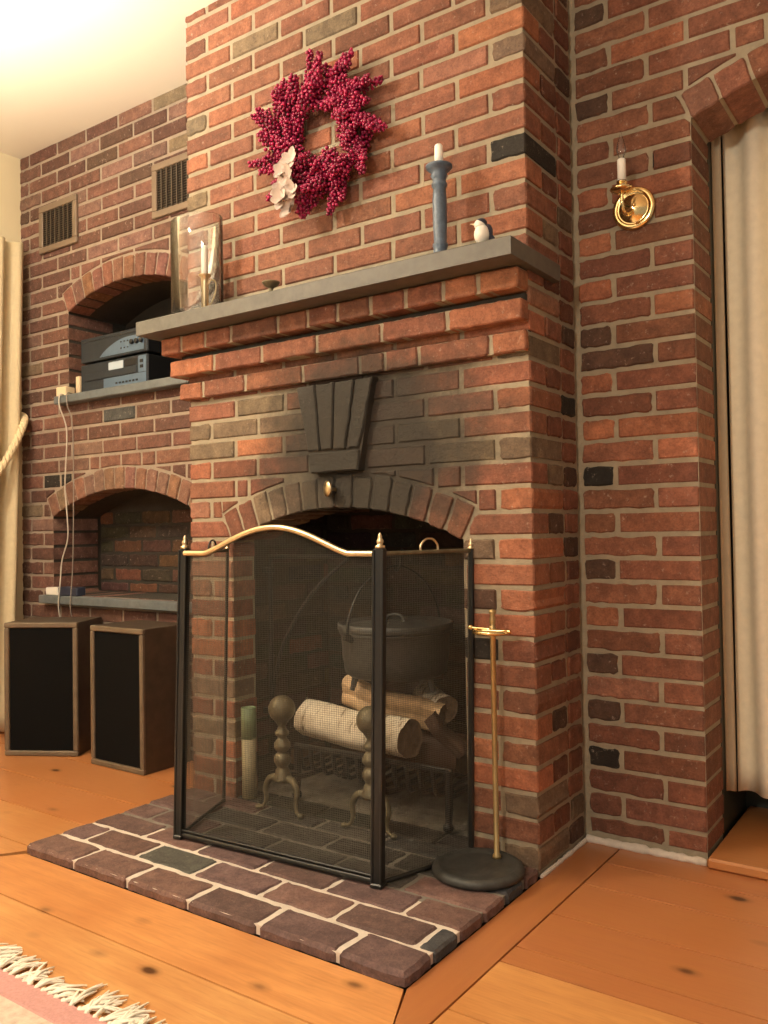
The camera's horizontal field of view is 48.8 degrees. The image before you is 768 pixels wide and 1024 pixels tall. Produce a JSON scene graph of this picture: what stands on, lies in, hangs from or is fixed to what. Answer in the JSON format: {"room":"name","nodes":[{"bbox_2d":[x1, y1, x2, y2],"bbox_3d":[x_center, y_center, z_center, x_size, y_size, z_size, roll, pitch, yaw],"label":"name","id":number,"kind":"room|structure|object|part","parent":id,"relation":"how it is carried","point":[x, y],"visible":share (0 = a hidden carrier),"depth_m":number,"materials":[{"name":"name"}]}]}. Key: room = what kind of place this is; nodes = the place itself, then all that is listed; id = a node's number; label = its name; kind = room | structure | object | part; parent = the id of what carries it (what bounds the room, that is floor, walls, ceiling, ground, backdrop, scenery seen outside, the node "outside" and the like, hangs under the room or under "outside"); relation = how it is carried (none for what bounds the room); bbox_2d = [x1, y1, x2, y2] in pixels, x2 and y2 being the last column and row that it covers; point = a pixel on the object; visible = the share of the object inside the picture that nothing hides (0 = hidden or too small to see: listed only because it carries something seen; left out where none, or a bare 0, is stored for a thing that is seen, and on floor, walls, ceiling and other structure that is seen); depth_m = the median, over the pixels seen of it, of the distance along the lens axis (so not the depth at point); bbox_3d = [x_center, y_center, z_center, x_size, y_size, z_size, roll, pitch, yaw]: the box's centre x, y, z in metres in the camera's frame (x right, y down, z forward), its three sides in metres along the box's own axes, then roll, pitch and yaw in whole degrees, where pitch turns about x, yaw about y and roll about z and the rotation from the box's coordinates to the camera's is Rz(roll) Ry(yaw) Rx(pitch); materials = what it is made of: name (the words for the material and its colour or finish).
{"room":"living room","nodes":[
{"label":"living room","id":0,"kind":"room"},
{"bbox_2d":[0,152,23,619],"bbox_3d":[-3.069,-0.365,2.343,0.100,2.762,4.606,-2,-1,35],"label":"wall","id":1,"kind":"structure","parent":0,"point":[10,186],"depth_m":4.10,"materials":[{"name":"beige paint"}]},
{"bbox_2d":[0,236,23,731],"bbox_3d":[-1.966,-0.136,3.670,0.082,2.300,0.888,-2,-1,35],"label":"curtain","id":2,"kind":"object","parent":1,"relation":"hanging from","point":[11,253],"visible":0.84,"depth_m":3.97,"materials":[{"name":"cream linen cloth"}]},
{"bbox_2d":[0,412,28,474],"bbox_3d":[-1.780,-0.250,3.879,0.129,0.481,0.453,-1,-1,16],"label":"tieback","id":3,"kind":"object","parent":1,"relation":"attached to","point":[18,436],"visible":0.85,"depth_m":3.93,"materials":[{"name":"fabric"}]},
{"bbox_2d":[0,0,217,159],"bbox_3d":[-0.557,-1.866,0.902,5.940,0.100,5.100,-2,-1,35],"label":"ceiling","id":4,"kind":"structure","parent":0,"point":[68,67],"depth_m":3.30,"materials":[{"name":"paint"}]},
{"bbox_2d":[0,732,767,1023],"bbox_3d":[-0.496,0.959,0.780,5.840,0.030,5.187,-2,-1,35],"label":"floor","id":5,"kind":"structure","parent":0,"point":[611,935],"depth_m":1.86,"materials":[{"name":"brown wood"}]},
{"bbox_2d":[4,617,101,756],"bbox_3d":[-1.415,0.740,3.633,0.322,0.553,0.238,-1,-1,6],"label":"loudspeaker","id":6,"kind":"object","parent":5,"relation":"on","point":[47,687],"visible":0.97,"depth_m":3.52,"materials":[{"name":"brown wood"}]},
{"bbox_2d":[10,628,73,750],"bbox_3d":[-1.427,0.738,3.525,0.276,0.507,0.006,-1,-1,6],"label":"grille","id":7,"kind":"object","parent":6,"relation":"attached to","point":[41,659],"depth_m":3.52,"materials":[{"name":"black fabric"}]},
{"bbox_2d":[0,943,166,1023],"bbox_3d":[-1.563,0.965,1.425,2.288,0.017,1.648,-2,-1,35],"label":"rug","id":8,"kind":"object","parent":5,"relation":"on","point":[21,1002],"visible":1,"depth_m":1.65,"materials":[{"name":"fabric"}]},
{"bbox_2d":[90,620,190,775],"bbox_3d":[-0.979,0.728,3.396,0.322,0.553,0.238,-2,-1,35],"label":"loudspeaker","id":9,"kind":"object","parent":5,"relation":"on","point":[133,662],"visible":0.98,"depth_m":3.29,"materials":[{"name":"brown wood"}]},
{"bbox_2d":[95,631,139,767],"bbox_3d":[-1.041,0.728,3.307,0.276,0.507,0.006,-2,-1,35],"label":"grille","id":10,"kind":"object","parent":9,"relation":"attached to","point":[117,653],"depth_m":3.30,"materials":[{"name":"black fabric"}]},
{"bbox_3d":[-1.042,0.727,3.305,0.322,0.553,0.016,-2,-1,35],"label":"trim","id":11,"kind":"part","parent":9,"relation":"part of","materials":[{"name":"brown wood"}]},
{"bbox_2d":[27,0,584,987],"bbox_3d":[-0.196,-0.406,2.613,1.385,2.765,1.220,-2,-1,35],"label":"fireplace","id":12,"kind":"object","parent":5,"relation":"on","point":[443,411],"depth_m":2.46,"materials":[{"name":"red brick"}]},
{"bbox_2d":[241,706,256,798],"bbox_3d":[-0.454,0.808,2.846,0.051,0.300,0.051,-2,-1,35],"label":"tube","id":13,"kind":"object","parent":12,"relation":"on","point":[253,715],"visible":0.63,"depth_m":2.83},
{"bbox_3d":[-0.289,0.866,2.815,0.033,0.178,0.038,-2,-1,35],"label":"leg","id":14,"kind":"part","parent":12,"relation":"part of","materials":[{"name":"black metal"}]},
{"bbox_2d":[255,695,363,818],"bbox_3d":[-0.211,0.770,2.852,0.201,0.370,0.479,-2,-1,35],"label":"andiron","id":15,"kind":"object","parent":12,"relation":"on","point":[290,702],"visible":0.65,"depth_m":2.67,"materials":[{"name":"gold metal"}]},
{"bbox_3d":[-0.372,0.894,2.714,0.092,0.121,0.029,-1,-1,24],"label":"leg","id":16,"kind":"part","parent":15,"relation":"part of","materials":[{"name":"gold metal"}]},
{"bbox_3d":[-0.324,0.720,2.692,0.086,0.272,0.086,-2,-1,35],"label":"turned post","id":17,"kind":"part","parent":15,"relation":"part of","materials":[{"name":"gold metal"}]},
{"bbox_3d":[-0.281,0.891,2.650,0.029,0.121,0.092,0,-2,-44],"label":"leg","id":18,"kind":"part","parent":15,"relation":"part of","materials":[{"name":"gold metal"}]},
{"bbox_2d":[247,47,387,218],"bbox_3d":[-0.224,-1.161,2.590,0.531,0.520,0.136,-2,-1,35],"label":"wreath","id":19,"kind":"object","parent":12,"relation":"attached to","point":[290,174],"visible":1,"depth_m":2.58,"materials":[{"name":"red plant"}]},
{"bbox_2d":[173,524,473,889],"bbox_3d":[-0.234,0.491,2.441,0.932,0.911,0.391,-2,-1,35],"label":"fire screen","id":20,"kind":"object","parent":12,"relation":"on","point":[377,879],"visible":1,"depth_m":2.29,"materials":[{"name":"black paint"}]},
{"bbox_3d":[-0.596,0.531,2.493,0.036,0.845,0.057,-1,-1,23],"label":"post","id":21,"kind":"part","parent":20,"relation":"part of","materials":[{"name":"black metal"}]},
{"bbox_3d":[-0.563,0.948,2.634,0.012,0.011,0.328,-1,-1,12],"label":"rail","id":22,"kind":"part","parent":20,"relation":"part of","materials":[{"name":"black metal"}]},
{"bbox_3d":[-0.561,0.534,2.655,0.012,0.819,0.354,-1,-1,12],"label":"panel","id":23,"kind":"part","parent":20,"relation":"part of","materials":[{"name":"black metal"}]},
{"bbox_3d":[-0.551,0.105,2.715,0.006,0.034,0.066,-1,-1,12],"label":"handle","id":24,"kind":"part","parent":20,"relation":"part of","materials":[{"name":"gold metal"}]},
{"bbox_3d":[-0.559,0.125,2.675,0.012,0.011,0.328,-1,-1,12],"label":"wing rail","id":25,"kind":"part","parent":20,"relation":"part of","materials":[{"name":"gold metal"}]},
{"bbox_3d":[-0.527,0.541,2.815,0.012,0.835,0.041,-2,-1,35],"label":"post","id":26,"kind":"part","parent":20,"relation":"part of","materials":[{"name":"black metal"}]},
{"bbox_3d":[-0.305,0.933,2.294,0.685,0.019,0.020,-2,-1,32],"label":"rail","id":27,"kind":"part","parent":20,"relation":"part of","materials":[{"name":"black metal"}]},
{"bbox_3d":[-0.309,0.078,2.328,0.661,0.088,0.054,-2,-1,35],"label":"rail","id":28,"kind":"part","parent":20,"relation":"part of","materials":[{"name":"gold metal"}]},
{"bbox_3d":[-0.304,0.487,2.315,0.684,0.891,0.068,-2,-1,35],"label":"panel","id":29,"kind":"part","parent":20,"relation":"part of","materials":[{"name":"black metal"}]},
{"bbox_3d":[-0.014,0.514,2.132,0.038,0.845,0.059,-1,-1,23],"label":"post","id":30,"kind":"part","parent":20,"relation":"part of","materials":[{"name":"black metal"}]},
{"bbox_3d":[0.111,0.928,2.206,0.312,0.011,0.012,0,-1,-36],"label":"rail","id":31,"kind":"part","parent":20,"relation":"part of","materials":[{"name":"black metal"}]},
{"bbox_3d":[0.113,0.515,2.227,0.339,0.819,0.010,0,-1,-36],"label":"panel","id":32,"kind":"part","parent":20,"relation":"part of","materials":[{"name":"black metal"}]},
{"bbox_3d":[0.115,0.106,2.247,0.312,0.011,0.012,0,-1,-36],"label":"wing rail","id":33,"kind":"part","parent":20,"relation":"part of","materials":[{"name":"black metal"}]},
{"bbox_3d":[0.120,0.085,2.252,0.066,0.034,0.006,0,-1,-36],"label":"handle","id":34,"kind":"part","parent":20,"relation":"part of","materials":[{"name":"gold metal"}]},
{"bbox_3d":[0.239,0.519,2.319,0.016,0.835,0.044,-2,-1,35],"label":"post","id":35,"kind":"part","parent":20,"relation":"part of","materials":[{"name":"metal"}]},
{"bbox_3d":[-0.168,-0.071,2.603,0.047,0.052,0.048,-2,-1,35],"label":"damper knob","id":36,"kind":"part","parent":12,"relation":"part of","materials":[{"name":"gold metal"}]},
{"bbox_2d":[262,548,404,721],"bbox_3d":[-0.180,0.433,2.888,0.583,0.617,0.033,-2,-1,30],"label":"crane","id":37,"kind":"object","parent":12,"relation":"attached to","point":[343,562],"visible":0.57,"depth_m":2.99,"materials":[{"name":"black metal"}]},
{"bbox_3d":[-0.171,0.142,2.884,0.550,0.036,0.024,-2,-1,30],"label":"arm","id":38,"kind":"part","parent":37,"relation":"part of","materials":[{"name":"black metal"}]},
{"bbox_2d":[338,565,452,691],"bbox_3d":[0.037,0.372,2.766,0.376,0.401,0.395,-2,-1,35],"label":"cauldron","id":39,"kind":"object","parent":37,"relation":"hanging from","point":[355,621],"visible":0.65,"depth_m":2.63,"materials":[{"name":"metal"}]},
{"bbox_3d":[0.036,0.293,2.768,0.142,0.242,0.395,-2,-1,35],"label":"bail handle","id":40,"kind":"part","parent":39,"relation":"part of","materials":[{"name":"black metal"}]},
{"bbox_3d":[0.037,0.370,2.766,0.376,0.030,0.376,-2,-1,35],"label":"lid","id":41,"kind":"part","parent":39,"relation":"part of","materials":[{"name":"metal"}]},
{"bbox_3d":[0.036,0.344,2.767,0.081,0.031,0.012,-2,-1,35],"label":"lid handle","id":42,"kind":"part","parent":39,"relation":"part of","materials":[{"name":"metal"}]},
{"bbox_2d":[136,235,560,340],"bbox_3d":[-0.184,-0.650,2.648,1.436,0.048,0.308,-2,-1,35],"label":"mantel shelf","id":43,"kind":"object","parent":12,"relation":"attached to","point":[505,251],"visible":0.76,"depth_m":2.40,"materials":[{"name":"grey stone"}]},
{"bbox_2d":[170,212,223,313],"bbox_3d":[-0.635,-0.827,2.869,0.210,0.324,0.138,-2,-1,35],"label":"glass","id":44,"kind":"object","parent":43,"relation":"on","point":[215,269],"visible":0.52,"depth_m":2.86,"materials":[{"name":"clear glass"}]},
{"bbox_2d":[195,243,216,308],"bbox_3d":[-0.603,-0.788,2.846,0.084,0.236,0.084,-2,-1,35],"label":"candlestick","id":45,"kind":"object","parent":44,"relation":"in","point":[204,275],"visible":0.73,"depth_m":2.84,"materials":[{"name":"gold metal"}]},
{"bbox_3d":[-0.602,-0.734,2.845,0.084,0.128,0.084,-2,-1,35],"label":"stem","id":46,"kind":"part","parent":45,"relation":"part of","materials":[{"name":"gold metal"}]},
{"bbox_2d":[201,243,207,272],"bbox_3d":[-0.604,-0.843,2.847,0.022,0.126,0.022,-2,-1,35],"label":"candle","id":47,"kind":"object","parent":45,"relation":"on","point":[204,252],"depth_m":2.84,"materials":[{"name":"wax"}]},
{"bbox_3d":[-0.577,-0.736,2.838,0.033,0.091,0.006,-1,-1,15],"label":"handle","id":48,"kind":"part","parent":45,"relation":"part of","materials":[{"name":"gold metal"}]},
{"bbox_2d":[262,280,279,291],"bbox_3d":[-0.349,-0.692,2.616,0.056,0.037,0.056,-2,-1,35],"label":"dish","id":49,"kind":"object","parent":43,"relation":"on","point":[270,284],"visible":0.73,"depth_m":2.60,"materials":[{"name":"gold metal"}]},
{"bbox_2d":[425,143,452,252],"bbox_3d":[0.152,-0.850,2.319,0.074,0.327,0.074,-2,-1,35],"label":"candlestick","id":50,"kind":"object","parent":43,"relation":"on","point":[439,168],"visible":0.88,"depth_m":2.30,"materials":[{"name":"blue stone"}]},
{"bbox_2d":[434,143,442,160],"bbox_3d":[0.150,-0.981,2.321,0.024,0.065,0.024,-2,-1,35],"label":"candle","id":51,"kind":"object","parent":50,"relation":"on","point":[438,152],"depth_m":2.31,"materials":[{"name":"wax"}]},
{"bbox_2d":[470,218,494,241],"bbox_3d":[0.260,-0.727,2.200,0.062,0.072,0.042,0,-1,-24],"label":"bird figurine","id":52,"kind":"object","parent":43,"relation":"on","point":[483,231],"visible":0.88,"depth_m":2.19,"materials":[{"name":"white ceramic"}]},
{"bbox_2d":[294,699,421,757],"bbox_3d":[-0.090,0.699,2.738,0.456,0.134,0.140,-2,-2,41],"label":"log","id":53,"kind":"object","parent":12,"relation":"on","point":[326,715],"visible":0.64,"depth_m":2.70,"materials":[{"name":"brown wood"}]},
{"bbox_2d":[342,675,447,730],"bbox_3d":[0.038,0.625,2.771,0.388,0.161,0.122,-2,-1,35],"label":"log","id":54,"kind":"object","parent":53,"relation":"on","point":[361,684],"visible":0.48,"depth_m":2.73,"materials":[{"name":"brown wood"}]},
{"bbox_2d":[412,682,457,722],"bbox_3d":[0.166,0.618,2.748,0.101,0.106,0.169,0,-1,-20],"label":"log","id":55,"kind":"object","parent":54,"relation":"on","point":[438,696],"visible":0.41,"depth_m":2.69,"materials":[{"name":"brown wood"}]},
{"bbox_3d":[-0.048,0.771,2.655,0.607,0.016,0.012,-2,-1,35],"label":"rail","id":56,"kind":"part","parent":12,"relation":"part of","materials":[{"name":"black metal"}]},
{"bbox_3d":[0.025,0.856,2.756,0.619,0.185,0.299,-2,-1,35],"label":"fire grate","id":57,"kind":"part","parent":12,"relation":"part of","materials":[{"name":"black metal"}]},
{"bbox_2d":[341,706,444,838],"bbox_3d":[0.075,0.761,2.667,0.201,0.370,0.479,-2,-1,35],"label":"andiron","id":58,"kind":"object","parent":12,"relation":"on","point":[359,718],"visible":0.52,"depth_m":2.49,"materials":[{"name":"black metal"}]},
{"bbox_3d":[-0.086,0.886,2.529,0.092,0.121,0.029,-1,-1,24],"label":"leg","id":59,"kind":"part","parent":58,"relation":"part of","materials":[{"name":"gold metal"}]},
{"bbox_3d":[-0.039,0.711,2.507,0.086,0.272,0.086,-2,-1,35],"label":"turned post","id":60,"kind":"part","parent":58,"relation":"part of","materials":[{"name":"gold metal"}]},
{"bbox_3d":[0.005,0.883,2.465,0.029,0.121,0.092,0,-2,-44],"label":"leg","id":61,"kind":"part","parent":58,"relation":"part of","materials":[{"name":"gold metal"}]},
{"bbox_2d":[331,729,467,774],"bbox_3d":[0.056,0.769,2.806,0.498,0.140,0.141,-2,-1,35],"label":"log","id":62,"kind":"object","parent":12,"relation":"on","point":[422,730],"visible":0.12,"depth_m":2.67,"materials":[{"name":"brown wood"}]},
{"bbox_2d":[424,712,466,758],"bbox_3d":[0.193,0.689,2.617,0.140,0.144,0.062,-1,-1,12],"label":"log","id":63,"kind":"object","parent":12,"relation":"on","point":[440,722],"visible":0.61,"depth_m":2.60,"materials":[{"name":"brown wood"}]},
{"bbox_3d":[0.189,0.851,2.481,0.033,0.178,0.038,-2,-1,35],"label":"leg","id":64,"kind":"part","parent":12,"relation":"part of","materials":[{"name":"black metal"}]},
{"bbox_2d":[432,609,524,890],"bbox_3d":[0.238,0.595,2.192,0.240,0.677,0.240,-2,-1,35],"label":"stand","id":65,"kind":"object","parent":12,"relation":"on","point":[475,868],"visible":1,"depth_m":2.20,"materials":[{"name":"metal"}]},
{"bbox_3d":[0.292,0.583,2.235,0.024,0.654,0.024,-2,-1,35],"label":"rod","id":66,"kind":"part","parent":65,"relation":"part of","materials":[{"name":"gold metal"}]},
{"bbox_2d":[707,806,767,880],"bbox_3d":[1.465,0.926,2.166,1.092,0.029,0.548,-2,-1,35],"label":"threshold","id":67,"kind":"object","parent":5,"relation":"on","point":[743,851],"visible":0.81,"depth_m":2.31,"materials":[{"name":"brown wood"}]},
{"bbox_2d":[20,0,767,858],"bbox_3d":[0.212,-0.405,2.944,4.596,2.767,0.345,-2,-1,35],"label":"wall","id":68,"kind":"structure","parent":0,"point":[672,77],"depth_m":2.45,"materials":[{"name":"red brick"}]},
{"bbox_2d":[39,194,78,254],"bbox_3d":[-1.523,-1.341,3.954,0.291,0.225,0.016,-2,-1,35],"label":"air vent","id":69,"kind":"object","parent":68,"relation":"in","point":[58,220],"visible":1,"depth_m":3.94,"materials":[{"name":"beige metal"}]},
{"bbox_2d":[39,595,191,612],"bbox_3d":[-1.085,0.395,3.768,1.080,0.038,0.305,-2,-1,35],"label":"shelf","id":70,"kind":"object","parent":68,"relation":"attached to","point":[142,604],"visible":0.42,"depth_m":3.64,"materials":[{"name":"grey stone"}]},
{"bbox_2d":[46,586,85,595],"bbox_3d":[-1.469,0.364,3.902,0.230,0.040,0.055,-2,-1,35],"label":"adapter","id":71,"kind":"object","parent":70,"relation":"on","point":[64,591],"visible":0.94,"depth_m":3.86,"materials":[{"name":"white plastic"}]},
{"bbox_2d":[54,377,188,405],"bbox_3d":[-1.043,-0.520,3.777,0.895,0.037,0.375,-2,-1,35],"label":"shelf","id":72,"kind":"object","parent":68,"relation":"attached to","point":[166,383],"visible":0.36,"depth_m":3.61,"materials":[{"name":"grey stone"}]},
{"bbox_2d":[58,393,68,616],"bbox_3d":[-1.460,-0.019,3.846,0.044,1.041,0.056,0,-1,-32],"label":"cable","id":73,"kind":"object","parent":72,"relation":"hanging from","point":[61,393],"visible":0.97,"depth_m":3.84,"materials":[{"name":"grey plastic"}]},
{"bbox_2d":[56,386,74,395],"bbox_3d":[-1.465,-0.551,3.890,0.065,0.042,0.053,-2,-1,29],"label":"box","id":74,"kind":"object","parent":72,"relation":"on","point":[64,390],"visible":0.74,"depth_m":3.87,"materials":[{"name":"plastic"}]},
{"bbox_2d":[66,392,73,616],"bbox_3d":[-1.410,-0.030,3.806,0.022,1.021,0.042,-2,-1,35],"label":"cable","id":75,"kind":"object","parent":72,"relation":"hanging from","point":[68,392],"visible":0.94,"depth_m":3.81,"materials":[{"name":"grey plastic"}]},
{"bbox_2d":[76,376,81,392],"bbox_3d":[-1.408,-0.579,3.932,0.028,0.098,0.040,-2,-1,35],"label":"box","id":76,"kind":"object","parent":72,"relation":"on","point":[78,379],"visible":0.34,"depth_m":3.91,"materials":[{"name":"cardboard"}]},
{"bbox_2d":[81,353,180,391],"bbox_3d":[-1.133,-0.607,3.874,0.460,0.141,0.270,-2,-1,35],"label":"deck","id":77,"kind":"object","parent":72,"relation":"on","point":[142,367],"visible":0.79,"depth_m":3.73,"materials":[{"name":"black plastic"}]},
{"bbox_3d":[-1.206,-0.613,3.770,0.460,0.132,0.006,-2,-1,35],"label":"panel","id":78,"kind":"part","parent":77,"relation":"part of","materials":[{"name":"black metal"}]},
{"bbox_3d":[-1.142,-0.578,3.721,0.288,0.047,0.003,-2,-1,35],"label":"trim","id":79,"kind":"part","parent":77,"relation":"part of","materials":[{"name":"silver metal"}]},
{"bbox_2d":[81,328,179,364],"bbox_3d":[-1.137,-0.738,3.874,0.460,0.119,0.278,-2,-1,35],"label":"stereo receiver","id":80,"kind":"object","parent":77,"relation":"on","point":[122,344],"visible":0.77,"depth_m":3.76,"materials":[{"name":"black plastic"}]},
{"bbox_3d":[-1.208,-0.744,3.773,0.460,0.110,0.006,-2,-1,35],"label":"panel","id":81,"kind":"part","parent":80,"relation":"part of","materials":[{"name":"black metal"}]},
{"bbox_3d":[-1.045,-0.642,3.654,0.048,0.071,0.003,-2,-1,35],"label":"trim","id":82,"kind":"part","parent":77,"relation":"part of","materials":[{"name":"silver metal"}]},
{"bbox_2d":[151,152,188,219],"bbox_3d":[-0.862,-1.351,3.492,0.281,0.230,0.016,-2,-1,35],"label":"air vent","id":83,"kind":"object","parent":68,"relation":"in","point":[169,176],"visible":0.66,"depth_m":3.51,"materials":[{"name":"beige metal"}]},
{"bbox_2d":[540,834,706,877],"bbox_3d":[0.643,0.950,2.257,0.346,0.031,0.331,-2,-1,35],"label":"trim","id":84,"kind":"structure","parent":68,"relation":"attached to","point":[634,847],"depth_m":2.36,"materials":[{"name":"white wood"}]},
{"bbox_2d":[610,133,654,229],"bbox_3d":[0.679,-0.931,2.366,0.123,0.256,0.120,-2,-1,35],"label":"wall sconce","id":85,"kind":"object","parent":68,"relation":"attached to","point":[634,208],"visible":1,"depth_m":2.39,"materials":[{"name":"gold metal"}]},
{"bbox_3d":[0.658,-1.019,2.348,0.026,0.080,0.026,-2,-1,35],"label":"bulb","id":86,"kind":"part","parent":85,"relation":"part of","materials":[{"name":"clear glass"}]},
{"bbox_3d":[0.681,-0.860,2.370,0.012,0.063,0.076,-2,-2,40],"label":"arm","id":87,"kind":"part","parent":85,"relation":"part of","materials":[{"name":"gold metal"}]},
{"bbox_2d":[707,78,767,838],"bbox_3d":[1.515,-0.228,2.277,1.400,2.340,0.326,-2,-1,35],"label":"doorway","id":88,"kind":"structure","parent":0,"point":[736,803],"depth_m":2.50,"materials":[{"name":"green paint"}]},
{"bbox_2d":[711,136,736,790],"bbox_3d":[1.000,-0.190,2.493,0.029,2.010,0.011,-1,-1,2],"label":"curtain","id":89,"kind":"object","parent":88,"relation":"hanging from","point":[724,505],"visible":0.94,"depth_m":2.49,"materials":[{"name":"beige fabric"}]},
{"bbox_2d":[722,107,767,798],"bbox_3d":[1.458,-0.202,2.228,1.038,2.032,0.079,-2,-1,35],"label":"curtain","id":90,"kind":"object","parent":88,"relation":"hanging from","point":[745,146],"visible":0.94,"depth_m":2.49,"materials":[{"name":"beige fabric"}]}
]}

